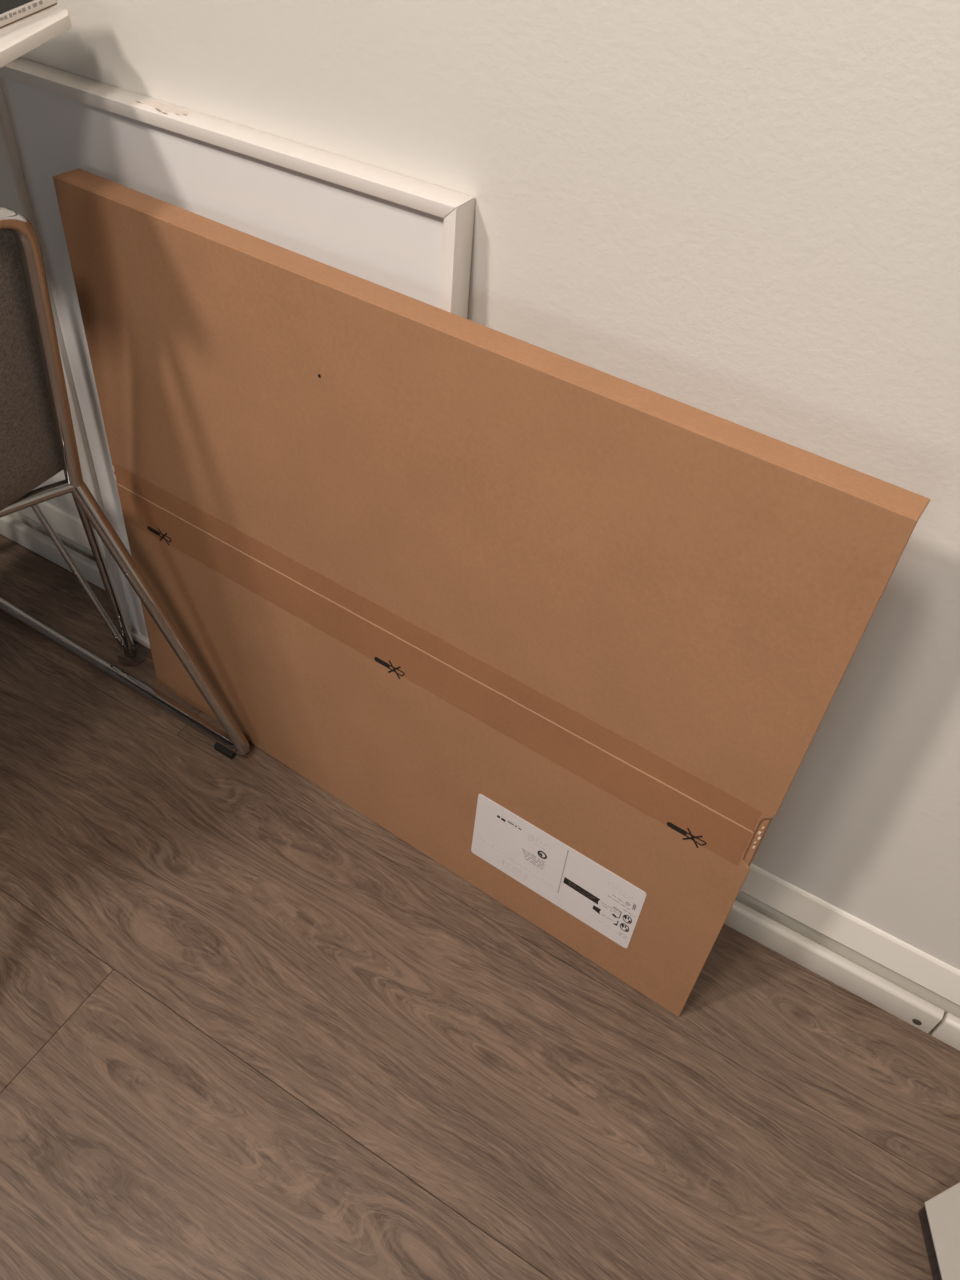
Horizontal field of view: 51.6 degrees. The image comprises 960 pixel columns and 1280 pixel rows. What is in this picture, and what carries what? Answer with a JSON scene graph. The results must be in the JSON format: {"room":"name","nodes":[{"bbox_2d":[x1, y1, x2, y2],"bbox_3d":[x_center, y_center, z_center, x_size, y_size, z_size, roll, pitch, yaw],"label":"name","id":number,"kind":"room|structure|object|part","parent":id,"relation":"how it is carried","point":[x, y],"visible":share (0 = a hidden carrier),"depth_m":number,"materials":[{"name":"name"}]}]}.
{"room":"office","nodes":[
{"label":"office","id":0,"kind":"room"},
{"bbox_2d":[0,534,959,1279],"bbox_3d":[-0.929,1.098,0.349,3.800,0.046,3.238,26,51,19],"label":"floor","id":1,"kind":"structure","parent":0,"point":[250,1029],"depth_m":0.99,"materials":[{"name":"brown laminate"}]},
{"bbox_2d":[0,6,147,657],"bbox_3d":[-0.828,-0.371,1.150,1.180,0.766,0.213,26,51,19],"label":"table","id":2,"kind":"object","parent":1,"relation":"on","point":[17,39],"visible":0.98,"depth_m":1.15,"materials":[{"name":"silver metal"}]},
{"bbox_2d":[0,0,57,28],"bbox_3d":[-0.438,-0.436,0.705,0.153,0.008,0.234,17,49,12],"label":"book","id":3,"kind":"object","parent":2,"relation":"on","point":[25,10],"visible":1,"depth_m":0.74,"materials":[{"name":"grey paper"}]},
{"bbox_2d":[0,0,31,12],"bbox_3d":[-0.433,-0.440,0.686,0.137,0.025,0.216,17,49,12],"label":"book","id":4,"kind":"object","parent":3,"relation":"on","point":[5,5],"visible":1,"depth_m":0.73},
{"bbox_2d":[0,0,42,20],"bbox_3d":[-0.363,-0.421,0.693,0.001,0.003,0.181,17,49,12],"label":"print","id":5,"kind":"object","parent":3,"relation":"on","point":[25,10],"depth_m":0.74,"materials":[{"name":"grey paper"}]},
{"bbox_3d":[-0.594,-0.305,1.103,0.323,0.751,0.008,26,51,19],"label":"brace rod","id":6,"kind":"part","parent":2,"relation":"part of","materials":[{"name":"silver metal"}]},
{"bbox_3d":[-0.455,-0.236,1.052,0.026,0.756,0.011,26,51,19],"label":"leg","id":7,"kind":"part","parent":2,"relation":"part of","materials":[{"name":"silver metal"}]},
{"bbox_2d":[0,206,249,758],"bbox_3d":[-0.630,-0.061,0.937,0.575,0.677,0.484,26,51,19],"label":"chair","id":8,"kind":"object","parent":1,"relation":"on","point":[38,439],"visible":1,"depth_m":0.91,"materials":[{"name":"silver metal"}]},
{"bbox_3d":[-0.499,-0.122,0.754,0.067,0.265,0.430,26,51,19],"label":"backrest","id":9,"kind":"part","parent":8,"relation":"part of","materials":[{"name":"grey fabric"}]},
{"bbox_3d":[-0.479,-0.119,0.743,0.071,0.302,0.427,26,51,19],"label":"frame","id":10,"kind":"part","parent":8,"relation":"part of","materials":[{"name":"silver metal"}]},
{"bbox_3d":[-0.522,-0.096,1.174,0.575,0.376,0.036,27,52,20],"label":"leg frame","id":11,"kind":"part","parent":8,"relation":"part of","materials":[{"name":"silver metal"}]},
{"bbox_2d":[0,57,474,648],"bbox_3d":[-0.243,-0.163,1.034,0.490,0.702,0.069,26,51,19],"label":"picture frame","id":12,"kind":"object","parent":1,"relation":"on","point":[411,237],"visible":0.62,"depth_m":0.81,"materials":[{"name":"white paint"}]},
{"bbox_3d":[-0.447,-0.261,1.113,0.011,0.700,0.069,26,51,19],"label":"rail","id":13,"kind":"part","parent":12,"relation":"part of","materials":[{"name":"white paint"}]},
{"bbox_3d":[-0.267,0.083,1.276,0.489,0.012,0.027,26,51,19],"label":"rail","id":14,"kind":"part","parent":12,"relation":"part of","materials":[{"name":"white paint"}]},
{"bbox_3d":[-0.219,-0.409,0.793,0.489,0.012,0.027,26,51,19],"label":"rail","id":15,"kind":"part","parent":12,"relation":"part of","materials":[{"name":"white paint"}]},
{"bbox_3d":[-0.039,-0.065,0.955,0.011,0.700,0.069,26,51,19],"label":"rail","id":16,"kind":"part","parent":12,"relation":"part of","materials":[{"name":"white paint"}]},
{"bbox_2d":[53,168,929,1016],"bbox_3d":[-0.075,-0.014,0.947,0.760,0.642,0.073,28,52,21],"label":"cardboard box","id":17,"kind":"object","parent":1,"relation":"on","point":[574,635],"visible":1,"depth_m":0.84,"materials":[{"name":"cardboard"}]},
{"bbox_3d":[-0.048,-0.241,0.726,0.755,0.007,0.026,28,52,21],"label":"panel","id":18,"kind":"part","parent":17,"relation":"part of","materials":[{"name":"brown cardboard"}]},
{"bbox_2d":[918,1182,959,1279],"bbox_3d":[0.466,0.556,0.871,0.136,0.027,0.234,3,47,0],"label":"box","id":19,"kind":"object","parent":1,"relation":"on","point":[939,1218],"visible":1,"depth_m":0.88,"materials":[{"name":"cardboard"}]},
{"bbox_2d":[0,0,959,969],"bbox_3d":[-0.038,-0.728,0.388,3.800,2.432,0.076,26,51,19],"label":"wall","id":20,"kind":"structure","parent":0,"point":[746,213],"depth_m":0.67,"materials":[{"name":"paint"}]},
{"bbox_2d":[0,502,959,1050],"bbox_3d":[-0.109,0.089,1.218,3.800,0.101,0.022,26,51,19],"label":"baseboard","id":21,"kind":"structure","parent":20,"relation":"attached to","point":[912,985],"depth_m":1.03,"materials":[{"name":"paint"}]},
{"bbox_3d":[0.987,0.640,0.812,1.217,0.040,0.012,26,51,19],"label":"shoe moulding","id":22,"kind":"part","parent":21,"relation":"part of","materials":[{"name":"paint"}]}
]}

